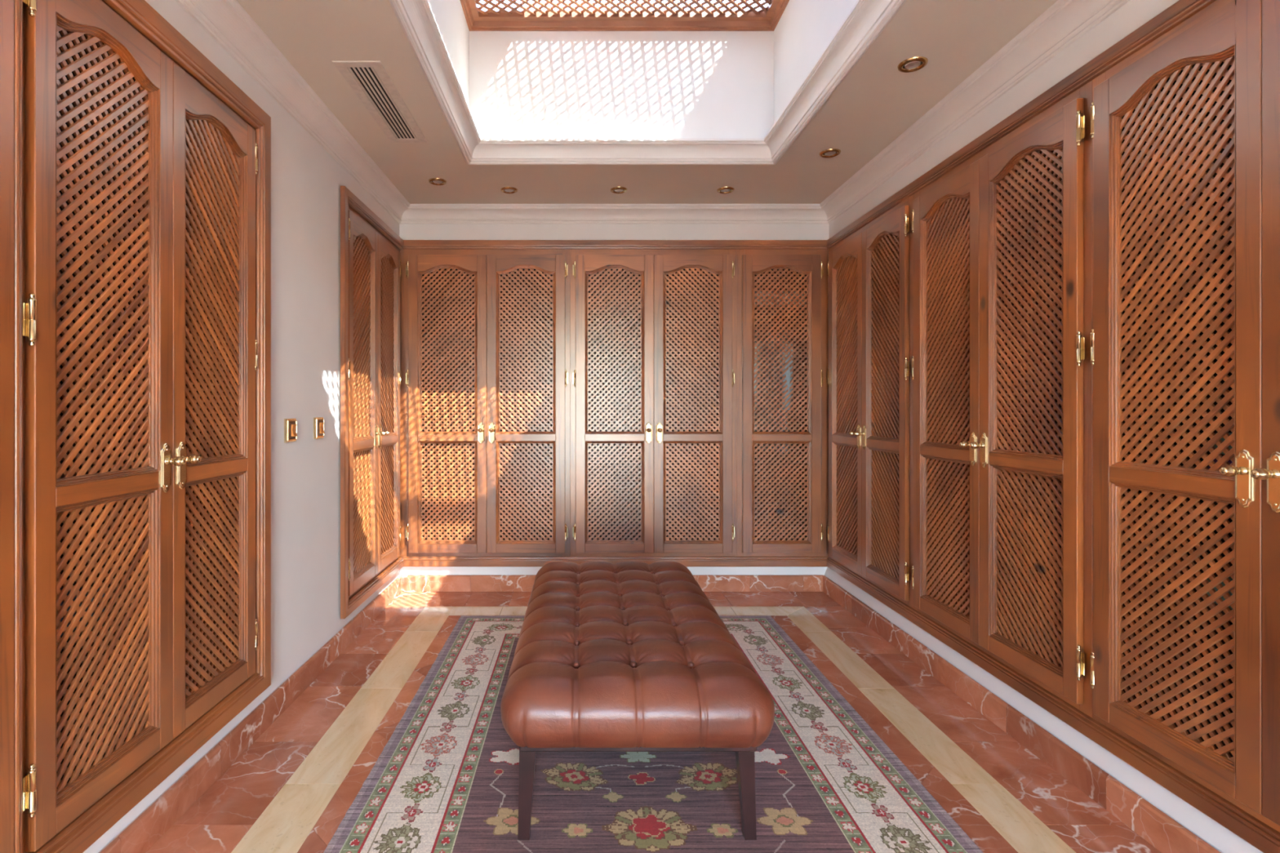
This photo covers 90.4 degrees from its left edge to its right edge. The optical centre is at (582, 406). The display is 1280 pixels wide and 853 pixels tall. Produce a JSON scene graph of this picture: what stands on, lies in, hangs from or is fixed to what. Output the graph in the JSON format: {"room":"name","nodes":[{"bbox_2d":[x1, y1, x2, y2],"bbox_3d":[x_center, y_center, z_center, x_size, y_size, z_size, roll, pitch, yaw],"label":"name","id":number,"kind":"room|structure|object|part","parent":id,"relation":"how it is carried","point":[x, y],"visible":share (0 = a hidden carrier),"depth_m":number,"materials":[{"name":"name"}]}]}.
{"room":"walk-in closet","nodes":[
{"label":"walk-in closet","id":0,"kind":"room"},
{"bbox_2d":[83,0,399,852],"bbox_3d":[-1.187,-0.043,0.885,0.030,2.447,6.570,0,0,0],"label":"wall","id":1,"kind":"structure","parent":0,"point":[306,180],"depth_m":2.62,"materials":[{"name":"paint"}]},
{"bbox_2d":[0,0,271,852],"bbox_3d":[-1.151,-0.020,1.770,0.024,2.080,1.096,0,0,0],"label":"trim","id":2,"kind":"structure","parent":1,"relation":"attached to","point":[86,829],"depth_m":1.29,"materials":[{"name":"brown wood"}]},
{"bbox_2d":[22,0,257,852],"bbox_3d":[-1.386,-0.020,1.770,0.598,2.020,1.016,0,0,0],"label":"wardrobe","id":3,"kind":"object","parent":1,"relation":"attached to","point":[140,345],"visible":1,"depth_m":1.62,"materials":[{"name":"brown wood"}]},
{"bbox_3d":[-1.154,-0.017,1.545,0.022,1.896,0.446,0,0,0],"label":"door","id":4,"kind":"part","parent":3,"relation":"part of","materials":[{"name":"brown wood"}]},
{"bbox_3d":[-1.435,-0.600,1.770,0.025,0.024,0.976,0,0,0],"label":"hanging rail","id":5,"kind":"part","parent":3,"relation":"part of","materials":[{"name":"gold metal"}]},
{"bbox_3d":[-1.154,-0.015,1.545,0.023,1.774,0.340,0,0,0],"label":"panel moulding","id":6,"kind":"part","parent":3,"relation":"part of","materials":[{"name":"brown wood"}]},
{"bbox_3d":[-1.139,0.168,1.734,0.008,0.136,0.041,0,0,0],"label":"handle plate","id":7,"kind":"part","parent":3,"relation":"part of","materials":[{"name":"gold metal"}]},
{"bbox_3d":[-1.113,0.150,1.734,0.052,0.028,0.028,0,0,0],"label":"knob","id":8,"kind":"part","parent":3,"relation":"part of","materials":[{"name":"gold metal"}]},
{"bbox_3d":[-1.139,0.168,1.803,0.008,0.136,0.041,0,0,0],"label":"handle plate","id":9,"kind":"part","parent":3,"relation":"part of","materials":[{"name":"gold metal"}]},
{"bbox_3d":[-1.113,0.150,1.803,0.052,0.028,0.028,0,0,0],"label":"knob","id":10,"kind":"part","parent":3,"relation":"part of","materials":[{"name":"gold metal"}]},
{"bbox_3d":[-1.154,-0.017,1.992,0.022,1.896,0.446,0,0,0],"label":"door","id":11,"kind":"part","parent":3,"relation":"part of","materials":[{"name":"brown wood"}]},
{"bbox_3d":[-1.154,-0.015,1.992,0.023,1.774,0.340,0,0,0],"label":"panel moulding","id":12,"kind":"part","parent":3,"relation":"part of","materials":[{"name":"brown wood"}]},
{"bbox_2d":[98,575,401,852],"bbox_3d":[-1.163,1.128,0.818,0.019,0.104,6.435,0,0,0],"label":"baseboard","id":13,"kind":"structure","parent":1,"relation":"attached to","point":[146,829],"depth_m":2.09,"materials":[{"name":"stone"}]},
{"bbox_2d":[284,417,297,442],"bbox_3d":[-1.159,0.095,2.530,0.027,0.094,0.088,0,0,0],"label":"light switch","id":14,"kind":"object","parent":1,"relation":"attached to","point":[290,424],"visible":1,"depth_m":2.51,"materials":[{"name":"gold metal"}]},
{"bbox_3d":[-1.165,0.095,2.530,0.014,0.068,0.064,0,0,0],"label":"plate","id":15,"kind":"part","parent":14,"relation":"part of","materials":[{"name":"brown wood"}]},
{"bbox_2d":[313,417,324,439],"bbox_3d":[-1.159,0.095,2.800,0.027,0.094,0.088,0,0,0],"label":"light switch","id":16,"kind":"object","parent":1,"relation":"attached to","point":[318,422],"visible":1,"depth_m":2.78,"materials":[{"name":"gold metal"}]},
{"bbox_3d":[-1.165,0.095,2.800,0.014,0.068,0.064,0,0,0],"label":"plate","id":17,"kind":"part","parent":16,"relation":"part of","materials":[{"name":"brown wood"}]},
{"bbox_2d":[348,204,401,599],"bbox_3d":[-1.386,-0.020,3.561,0.598,2.020,0.962,0,0,0],"label":"wardrobe","id":18,"kind":"object","parent":1,"relation":"attached to","point":[375,384],"visible":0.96,"depth_m":3.47,"materials":[{"name":"brown wood"}]},
{"bbox_3d":[-1.154,-0.017,3.322,0.022,1.896,0.431,0,0,0],"label":"door","id":19,"kind":"part","parent":18,"relation":"part of","materials":[{"name":"brown wood"}]},
{"bbox_3d":[-1.154,-0.015,3.322,0.023,1.774,0.329,0,0,0],"label":"panel moulding","id":20,"kind":"part","parent":18,"relation":"part of","materials":[{"name":"brown wood"}]},
{"bbox_2d":[340,185,403,618],"bbox_3d":[-1.151,-0.020,3.541,0.024,2.080,1.002,0,0,0],"label":"trim","id":21,"kind":"structure","parent":18,"relation":"attached to","point":[348,197],"depth_m":3.05,"materials":[{"name":"brown wood"}]},
{"bbox_3d":[-1.139,0.168,3.504,0.008,0.136,0.041,0,0,0],"label":"handle plate","id":22,"kind":"part","parent":18,"relation":"part of","materials":[{"name":"gold metal"}]},
{"bbox_3d":[-1.139,0.168,3.573,0.008,0.136,0.041,0,0,0],"label":"handle plate","id":23,"kind":"part","parent":18,"relation":"part of","materials":[{"name":"gold metal"}]},
{"bbox_3d":[-1.113,0.150,3.504,0.052,0.028,0.028,0,0,0],"label":"knob","id":24,"kind":"part","parent":18,"relation":"part of","materials":[{"name":"gold metal"}]},
{"bbox_3d":[-1.154,-0.017,3.755,0.022,1.896,0.431,0,0,0],"label":"door","id":25,"kind":"part","parent":18,"relation":"part of","materials":[{"name":"brown wood"}]},
{"bbox_3d":[-1.154,-0.015,3.755,0.023,1.774,0.329,0,0,0],"label":"panel moulding","id":26,"kind":"part","parent":18,"relation":"part of","materials":[{"name":"brown wood"}]},
{"bbox_2d":[399,223,828,575],"bbox_3d":[0.202,-0.043,4.065,2.807,2.447,0.030,0,0,0],"label":"wall","id":27,"kind":"structure","parent":0,"point":[406,231],"depth_m":4.05,"materials":[{"name":"paint"}]},
{"bbox_2d":[400,248,570,557],"bbox_3d":[-0.622,-0.020,4.263,1.086,2.020,0.598,0,0,0],"label":"wardrobe","id":28,"kind":"object","parent":27,"relation":"attached to","point":[485,334],"visible":1,"depth_m":4.04,"materials":[{"name":"brown wood"}]},
{"bbox_3d":[-0.858,-0.017,4.031,0.496,1.896,0.022,0,0,0],"label":"door","id":29,"kind":"part","parent":28,"relation":"part of","materials":[{"name":"brown wood"}]},
{"bbox_3d":[-0.858,-0.015,4.031,0.379,1.774,0.023,0,0,0],"label":"panel moulding","id":30,"kind":"part","parent":28,"relation":"part of","materials":[{"name":"brown wood"}]},
{"bbox_3d":[-0.644,0.168,4.016,0.041,0.136,0.008,0,0,0],"label":"handle plate","id":31,"kind":"part","parent":28,"relation":"part of","materials":[{"name":"gold metal"}]},
{"bbox_2d":[421,387,553,392],"bbox_3d":[-0.622,-0.111,4.322,1.046,0.018,0.460,0,0,0],"label":"shelf","id":32,"kind":"object","parent":28,"relation":"attached to","point":[431,388],"depth_m":4.09,"materials":[{"name":"brown wood"}]},
{"bbox_2d":[422,488,553,498],"bbox_3d":[-0.622,0.589,4.322,1.046,0.018,0.460,0,0,0],"label":"shelf","id":33,"kind":"object","parent":28,"relation":"attached to","point":[442,489],"depth_m":4.26,"materials":[{"name":"brown wood"}]},
{"bbox_3d":[-0.622,-0.600,4.312,1.046,0.024,0.025,0,0,0],"label":"hanging rail","id":34,"kind":"part","parent":28,"relation":"part of","materials":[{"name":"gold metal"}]},
{"bbox_3d":[-0.575,0.168,4.016,0.041,0.136,0.008,0,0,0],"label":"handle plate","id":35,"kind":"part","parent":28,"relation":"part of","materials":[{"name":"gold metal"}]},
{"bbox_3d":[-0.360,-0.017,4.031,0.497,1.896,0.022,0,0,0],"label":"door","id":36,"kind":"part","parent":28,"relation":"part of","materials":[{"name":"brown wood"}]},
{"bbox_3d":[-0.360,-0.015,4.031,0.379,1.774,0.023,0,0,0],"label":"panel moulding","id":37,"kind":"part","parent":28,"relation":"part of","materials":[{"name":"brown wood"}]},
{"bbox_2d":[400,575,823,591],"bbox_3d":[0.188,1.128,4.040,2.693,0.104,0.019,0,0,0],"label":"baseboard","id":38,"kind":"structure","parent":27,"relation":"attached to","point":[409,583],"depth_m":4.03,"materials":[{"name":"tile"}]},
{"bbox_2d":[401,556,826,566],"bbox_3d":[0.201,0.989,4.039,2.708,0.062,0.024,0,0,0],"label":"trim","id":39,"kind":"structure","parent":27,"relation":"attached to","point":[407,561],"depth_m":4.03,"materials":[{"name":"brown wood"}]},
{"bbox_2d":[402,240,826,248],"bbox_3d":[0.201,-1.032,4.039,2.708,0.056,0.024,0,0,0],"label":"trim","id":40,"kind":"structure","parent":27,"relation":"attached to","point":[407,244],"depth_m":4.03,"materials":[{"name":"brown wood"}]},
{"bbox_2d":[570,248,736,556],"bbox_3d":[0.452,-0.020,4.263,1.062,2.020,0.598,0,0,0],"label":"wardrobe","id":41,"kind":"object","parent":27,"relation":"attached to","point":[653,331],"visible":1,"depth_m":4.04,"materials":[{"name":"brown wood"}]},
{"bbox_3d":[0.203,-0.017,4.031,0.496,1.896,0.022,0,0,0],"label":"door","id":42,"kind":"part","parent":41,"relation":"part of","materials":[{"name":"brown wood"}]},
{"bbox_3d":[0.203,-0.015,4.031,0.379,1.774,0.023,0,0,0],"label":"panel moulding","id":43,"kind":"part","parent":41,"relation":"part of","materials":[{"name":"brown wood"}]},
{"bbox_3d":[0.417,0.168,4.016,0.041,0.136,0.008,0,0,0],"label":"handle plate","id":44,"kind":"part","parent":41,"relation":"part of","materials":[{"name":"gold metal"}]},
{"bbox_2d":[587,349,718,357],"bbox_3d":[0.452,-0.361,4.322,1.022,0.018,0.460,0,0,0],"label":"shelf","id":45,"kind":"object","parent":41,"relation":"attached to","point":[592,350],"depth_m":4.17,"materials":[{"name":"brown wood"}]},
{"bbox_3d":[0.452,-0.600,4.312,1.022,0.024,0.025,0,0,0],"label":"hanging rail","id":46,"kind":"part","parent":41,"relation":"part of","materials":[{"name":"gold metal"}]},
{"bbox_3d":[0.486,0.168,4.016,0.041,0.136,0.008,0,0,0],"label":"handle plate","id":47,"kind":"part","parent":41,"relation":"part of","materials":[{"name":"gold metal"}]},
{"bbox_3d":[0.701,-0.017,4.031,0.497,1.896,0.022,0,0,0],"label":"door","id":48,"kind":"part","parent":41,"relation":"part of","materials":[{"name":"brown wood"}]},
{"bbox_3d":[0.701,-0.015,4.031,0.379,1.774,0.023,0,0,0],"label":"panel moulding","id":49,"kind":"part","parent":41,"relation":"part of","materials":[{"name":"brown wood"}]},
{"bbox_2d":[736,247,827,559],"bbox_3d":[1.275,-0.020,4.289,0.584,2.020,0.547,0,0,0],"label":"wardrobe","id":50,"kind":"object","parent":27,"relation":"attached to","point":[782,498],"visible":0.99,"depth_m":4.04,"materials":[{"name":"brown wood"}]},
{"bbox_2d":[754,331,759,431],"bbox_3d":[1.135,-0.180,4.311,0.127,0.866,0.554,0,0,9],"label":"shirt","id":51,"kind":"object","parent":50,"relation":"hanging from","point":[755,336],"visible":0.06,"depth_m":4.05,"materials":[{"name":"grey fabric"}]},
{"bbox_2d":[757,327,794,453],"bbox_3d":[1.305,-0.155,4.312,0.127,0.916,0.554,0,0,-5],"label":"shirt","id":52,"kind":"object","parent":50,"relation":"hanging from","point":[788,373],"visible":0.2,"depth_m":4.14,"materials":[{"name":"fabric"}]},
{"bbox_2d":[754,291,805,306],"bbox_3d":[1.270,-0.701,4.242,0.360,0.104,0.260,0,0,0],"label":"sweater","id":53,"kind":"object","parent":50,"relation":"on","point":[775,295],"visible":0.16,"depth_m":4.12,"materials":[{"name":"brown fabric"}]},
{"bbox_2d":[754,306,808,316],"bbox_3d":[1.275,-0.641,4.322,0.544,0.018,0.460,0,0,0],"label":"shelf","id":54,"kind":"object","parent":50,"relation":"attached to","point":[755,308],"depth_m":4.21,"materials":[{"name":"brown wood"}]},
{"bbox_3d":[1.275,-0.600,4.312,0.544,0.024,0.025,0,0,0],"label":"hanging rail","id":55,"kind":"part","parent":50,"relation":"part of","materials":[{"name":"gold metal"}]},
{"bbox_3d":[1.266,-0.015,4.031,0.379,1.774,0.023,0,0,0],"label":"panel moulding","id":56,"kind":"part","parent":50,"relation":"part of","materials":[{"name":"brown wood"}]},
{"bbox_2d":[428,0,857,137],"bbox_3d":[0.202,-1.768,2.350,1.657,0.963,1.940,0,0,0],"label":"wall","id":57,"kind":"structure","parent":0,"point":[514,84],"depth_m":3.28,"materials":[{"name":"paint"}]},
{"bbox_2d":[460,0,789,31],"bbox_3d":[0.202,-1.990,2.350,1.577,0.090,1.860,0,0,0],"label":"skylight","id":58,"kind":"object","parent":57,"relation":"in","point":[766,19],"visible":1,"depth_m":3.22,"materials":[{"name":"brown wood"}]},
{"bbox_2d":[388,0,906,164],"bbox_3d":[0.202,-1.307,2.350,1.605,0.104,1.888,0,0,0],"label":"trim","id":59,"kind":"structure","parent":57,"relation":"attached to","point":[867,19],"depth_m":2.94,"materials":[{"name":"paint"}]},
{"bbox_2d":[175,0,1129,223],"bbox_3d":[0.202,-1.218,0.825,2.747,0.098,6.450,0,0,0],"label":"trim","id":60,"kind":"structure","parent":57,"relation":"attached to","point":[226,21],"depth_m":2.78,"materials":[{"name":"paint"}]},
{"bbox_2d":[236,0,1057,204],"bbox_3d":[0.202,-1.292,0.765,2.807,0.050,6.630,0,0,0],"label":"ceiling","id":61,"kind":"structure","parent":0,"point":[875,103],"depth_m":2.67,"materials":[{"name":"paint"}]},
{"bbox_2d":[332,60,427,142],"bbox_3d":[-0.830,-1.271,2.675,0.176,0.016,0.710,0,0,0],"label":"ceiling vent","id":62,"kind":"object","parent":61,"relation":"in","point":[370,81],"visible":1,"depth_m":2.60,"materials":[{"name":"metal"}]},
{"bbox_3d":[-0.873,-1.266,2.675,0.008,0.006,0.634,0,0,0],"label":"blade","id":63,"kind":"part","parent":62,"relation":"part of","materials":[{"name":"metal"}]},
{"bbox_3d":[-0.856,-1.266,2.675,0.008,0.006,0.634,0,0,0],"label":"blade","id":64,"kind":"part","parent":62,"relation":"part of","materials":[{"name":"metal"}]},
{"bbox_3d":[-0.839,-1.266,2.675,0.008,0.006,0.634,0,0,0],"label":"blade","id":65,"kind":"part","parent":62,"relation":"part of","materials":[{"name":"metal"}]},
{"bbox_3d":[-0.822,-1.266,2.675,0.008,0.006,0.634,0,0,0],"label":"blade","id":66,"kind":"part","parent":62,"relation":"part of","materials":[{"name":"metal"}]},
{"bbox_3d":[-0.804,-1.266,2.675,0.008,0.006,0.634,0,0,0],"label":"blade","id":67,"kind":"part","parent":62,"relation":"part of","materials":[{"name":"metal"}]},
{"bbox_3d":[-0.787,-1.266,2.675,0.008,0.006,0.634,0,0,0],"label":"blade","id":68,"kind":"part","parent":62,"relation":"part of","materials":[{"name":"metal"}]},
{"bbox_2d":[428,177,446,185],"bbox_3d":[-0.815,-1.262,3.560,0.101,0.010,0.101,0,0,17],"label":"recessed light","id":69,"kind":"object","parent":61,"relation":"in","point":[437,181],"visible":1,"depth_m":3.55,"materials":[{"name":"gold metal"}]},
{"bbox_2d":[500,186,517,193],"bbox_3d":[-0.430,-1.262,3.700,0.101,0.010,0.101,0,0,-1],"label":"recessed light","id":70,"kind":"object","parent":61,"relation":"in","point":[504,189],"visible":1,"depth_m":3.69,"materials":[{"name":"gold metal"}]},
{"bbox_2d":[609,186,627,193],"bbox_3d":[0.211,-1.262,3.700,0.101,0.010,0.101,0,0,-25],"label":"recessed light","id":71,"kind":"object","parent":61,"relation":"in","point":[615,189],"visible":1,"depth_m":3.69,"materials":[{"name":"gold metal"}]},
{"bbox_2d":[716,186,734,193],"bbox_3d":[0.835,-1.262,3.700,0.101,0.010,0.101,0,0,-3],"label":"recessed light","id":72,"kind":"object","parent":61,"relation":"in","point":[723,189],"visible":1,"depth_m":3.69,"materials":[{"name":"gold metal"}]},
{"bbox_2d":[819,148,840,157],"bbox_3d":[1.234,-1.262,3.160,0.101,0.010,0.101,0,0,-5],"label":"recessed light","id":73,"kind":"object","parent":61,"relation":"in","point":[829,153],"visible":1,"depth_m":3.15,"materials":[{"name":"gold metal"}]},
{"bbox_2d":[897,56,928,72],"bbox_3d":[1.220,-1.262,2.342,0.101,0.010,0.101,0,0,-1],"label":"recessed light","id":74,"kind":"object","parent":61,"relation":"in","point":[913,64],"visible":1,"depth_m":2.34,"materials":[{"name":"gold metal"}]},
{"bbox_2d":[146,591,1161,852],"bbox_3d":[0.202,1.220,0.825,2.947,0.080,6.650,0,0,0],"label":"floor","id":75,"kind":"structure","parent":0,"point":[291,791],"depth_m":2.21,"materials":[{"name":"stone"}]},
{"bbox_2d":[323,615,982,852],"bbox_3d":[0.185,1.175,2.255,1.745,0.010,2.618,0,0,0],"label":"rug","id":76,"kind":"object","parent":75,"relation":"on","point":[446,780],"visible":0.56,"depth_m":1.95,"materials":[{"name":"fabric"}]},
{"bbox_2d":[500,561,774,839],"bbox_3d":[0.147,0.945,2.330,0.736,0.452,1.416,0,0,0],"label":"tufted bench","id":77,"kind":"object","parent":76,"relation":"on","point":[624,656],"visible":1,"depth_m":1.72,"materials":[{"name":"leather"}]},
{"bbox_3d":[-0.150,1.039,1.735,0.050,0.263,0.052,0,0,0],"label":"leg","id":78,"kind":"part","parent":77,"relation":"part of","materials":[{"name":"brown wood"}]},
{"bbox_2d":[500,561,774,747],"bbox_3d":[0.147,0.806,2.330,0.736,0.175,1.416,0,0,0],"label":"cushion","id":79,"kind":"object","parent":77,"relation":"on","point":[624,654],"depth_m":1.76,"materials":[{"name":"leather"}]},
{"bbox_3d":[0.147,0.903,2.330,0.630,0.024,1.310,0,0,0],"label":"frame","id":80,"kind":"part","parent":77,"relation":"part of","materials":[{"name":"brown wood"}]},
{"bbox_3d":[0.444,1.039,1.735,0.050,0.263,0.052,0,0,0],"label":"leg","id":81,"kind":"part","parent":77,"relation":"part of","materials":[{"name":"brown wood"}]},
{"bbox_2d":[828,0,1178,238],"bbox_3d":[1.590,-0.043,0.840,0.030,2.447,6.480,0,0,0],"label":"wall","id":82,"kind":"structure","parent":0,"point":[1134,14],"depth_m":2.26,"materials":[{"name":"paint"}]},
{"bbox_2d":[827,195,913,608],"bbox_3d":[1.788,-0.020,3.520,0.598,2.020,1.044,0,0,0],"label":"wardrobe","id":83,"kind":"object","parent":82,"relation":"attached to","point":[870,271],"visible":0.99,"depth_m":3.40,"materials":[{"name":"brown wood"}]},
{"bbox_3d":[1.556,-0.015,3.743,0.023,1.774,0.359,0,0,0],"label":"panel moulding","id":84,"kind":"part","parent":83,"relation":"part of","materials":[{"name":"brown wood"}]},
{"bbox_3d":[1.556,-0.017,3.743,0.022,1.896,0.470,0,0,0],"label":"door","id":85,"kind":"part","parent":83,"relation":"part of","materials":[{"name":"brown wood"}]},
{"bbox_3d":[1.515,0.150,3.542,0.052,0.028,0.028,0,0,0],"label":"knob","id":86,"kind":"part","parent":83,"relation":"part of","materials":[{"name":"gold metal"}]},
{"bbox_3d":[1.541,0.168,3.542,0.008,0.136,0.041,0,0,0],"label":"handle plate","id":87,"kind":"part","parent":83,"relation":"part of","materials":[{"name":"gold metal"}]},
{"bbox_3d":[1.515,0.150,3.473,0.052,0.028,0.028,0,0,0],"label":"knob","id":88,"kind":"part","parent":83,"relation":"part of","materials":[{"name":"gold metal"}]},
{"bbox_3d":[1.541,0.168,3.473,0.008,0.136,0.041,0,0,0],"label":"handle plate","id":89,"kind":"part","parent":83,"relation":"part of","materials":[{"name":"gold metal"}]},
{"bbox_3d":[1.556,-0.015,3.272,0.023,1.774,0.359,0,0,0],"label":"panel moulding","id":90,"kind":"part","parent":83,"relation":"part of","materials":[{"name":"brown wood"}]},
{"bbox_3d":[1.556,-0.017,3.272,0.022,1.896,0.470,0,0,0],"label":"door","id":91,"kind":"part","parent":83,"relation":"part of","materials":[{"name":"brown wood"}]},
{"bbox_2d":[911,80,1092,717],"bbox_3d":[1.788,-0.020,2.473,0.598,2.020,1.050,0,0,0],"label":"wardrobe","id":92,"kind":"object","parent":82,"relation":"attached to","point":[1002,366],"visible":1,"depth_m":2.32,"materials":[{"name":"brown wood"}]},
{"bbox_3d":[1.556,-0.015,2.715,0.023,1.774,0.374,0,0,0],"label":"panel moulding","id":93,"kind":"part","parent":92,"relation":"part of","materials":[{"name":"brown wood"}]},
{"bbox_3d":[1.556,-0.017,2.715,0.022,1.896,0.490,0,0,0],"label":"door","id":94,"kind":"part","parent":92,"relation":"part of","materials":[{"name":"brown wood"}]},
{"bbox_3d":[1.515,0.150,2.504,0.052,0.028,0.028,0,0,0],"label":"knob","id":95,"kind":"part","parent":92,"relation":"part of","materials":[{"name":"gold metal"}]},
{"bbox_3d":[1.541,0.168,2.504,0.008,0.136,0.041,0,0,0],"label":"handle plate","id":96,"kind":"part","parent":92,"relation":"part of","materials":[{"name":"gold metal"}]},
{"bbox_3d":[1.515,0.150,2.436,0.052,0.028,0.028,0,0,0],"label":"knob","id":97,"kind":"part","parent":92,"relation":"part of","materials":[{"name":"gold metal"}]},
{"bbox_3d":[1.541,0.168,2.436,0.008,0.136,0.041,0,0,0],"label":"handle plate","id":98,"kind":"part","parent":92,"relation":"part of","materials":[{"name":"gold metal"}]},
{"bbox_3d":[1.556,-0.015,2.224,0.023,1.774,0.374,0,0,0],"label":"panel moulding","id":99,"kind":"part","parent":92,"relation":"part of","materials":[{"name":"brown wood"}]},
{"bbox_3d":[1.837,-0.600,2.473,0.025,0.024,1.010,0,0,0],"label":"hanging rail","id":100,"kind":"part","parent":92,"relation":"part of","materials":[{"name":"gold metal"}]},
{"bbox_3d":[1.556,-0.017,2.224,0.022,1.896,0.490,0,0,0],"label":"door","id":101,"kind":"part","parent":92,"relation":"part of","materials":[{"name":"brown wood"}]},
{"bbox_2d":[826,0,1216,248],"bbox_3d":[1.564,-1.032,2.465,0.024,0.056,3.130,0,0,0],"label":"trim","id":102,"kind":"structure","parent":82,"relation":"attached to","point":[1180,11],"depth_m":2.10,"materials":[{"name":"brown wood"}]},
{"bbox_2d":[822,575,1221,852],"bbox_3d":[1.538,1.128,0.818,0.019,0.104,6.435,0,0,0],"label":"baseboard","id":103,"kind":"structure","parent":82,"relation":"attached to","point":[1164,833],"depth_m":2.09,"materials":[{"name":"stone"}]},
{"bbox_2d":[824,567,1262,852],"bbox_3d":[1.560,1.095,0.825,0.030,0.170,6.450,0,0,0],"label":"trim","id":104,"kind":"structure","parent":82,"relation":"attached to","point":[1210,831],"depth_m":1.98,"materials":[{"name":"paint"}]},
{"bbox_2d":[826,556,1279,852],"bbox_3d":[1.564,0.989,2.465,0.024,0.062,3.130,0,0,0],"label":"trim","id":105,"kind":"structure","parent":82,"relation":"attached to","point":[1260,835],"depth_m":1.89,"materials":[{"name":"brown wood"}]},
{"bbox_2d":[1089,0,1279,832],"bbox_3d":[1.788,-0.020,1.429,0.598,2.020,1.038,0,0,0],"label":"wardrobe","id":106,"kind":"object","parent":82,"relation":"attached to","point":[1185,128],"visible":1,"depth_m":1.64,"materials":[{"name":"brown wood"}]},
{"bbox_3d":[1.556,-0.015,1.679,0.023,1.774,0.361,0,0,0],"label":"panel moulding","id":107,"kind":"part","parent":106,"relation":"part of","materials":[{"name":"brown wood"}]},
{"bbox_3d":[1.837,-0.600,1.429,0.025,0.024,0.998,0,0,0],"label":"hanging rail","id":108,"kind":"part","parent":106,"relation":"part of","materials":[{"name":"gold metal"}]},
{"bbox_2d":[1206,577,1232,609],"bbox_3d":[1.767,0.484,1.560,0.240,0.074,0.240,0,0,0],"label":"sweater","id":109,"kind":"object","parent":106,"relation":"on","point":[1230,579],"visible":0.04,"depth_m":1.65,"materials":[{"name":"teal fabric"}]},
{"bbox_2d":[1207,458,1232,469],"bbox_3d":[1.767,0.154,1.540,0.240,0.054,0.260,0,0,0],"label":"sweater","id":110,"kind":"object","parent":106,"relation":"on","point":[1215,460],"visible":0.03,"depth_m":1.65,"materials":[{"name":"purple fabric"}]},
{"bbox_2d":[1213,432,1232,454],"bbox_3d":[1.767,0.096,1.540,0.230,0.064,0.240,0,0,0],"label":"sweater","id":111,"kind":"object","parent":110,"relation":"on","point":[1222,439],"visible":0.06,"depth_m":1.64,"materials":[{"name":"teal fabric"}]},
{"bbox_3d":[1.515,0.150,1.477,0.052,0.028,0.028,0,0,0],"label":"knob","id":112,"kind":"part","parent":106,"relation":"part of","materials":[{"name":"gold metal"}]},
{"bbox_3d":[1.541,0.168,1.477,0.008,0.136,0.041,0,0,0],"label":"handle plate","id":113,"kind":"part","parent":106,"relation":"part of","materials":[{"name":"gold metal"}]},
{"bbox_3d":[1.515,0.150,1.408,0.052,0.028,0.028,0,0,0],"label":"knob","id":114,"kind":"part","parent":106,"relation":"part of","materials":[{"name":"gold metal"}]},
{"bbox_3d":[1.556,-0.017,1.206,0.022,1.896,0.473,0,0,0],"label":"door","id":115,"kind":"part","parent":106,"relation":"part of","materials":[{"name":"brown wood"}]},
{"bbox_3d":[1.541,0.168,1.408,0.008,0.136,0.041,0,0,0],"label":"handle plate","id":116,"kind":"part","parent":106,"relation":"part of","materials":[{"name":"gold metal"}]}
]}

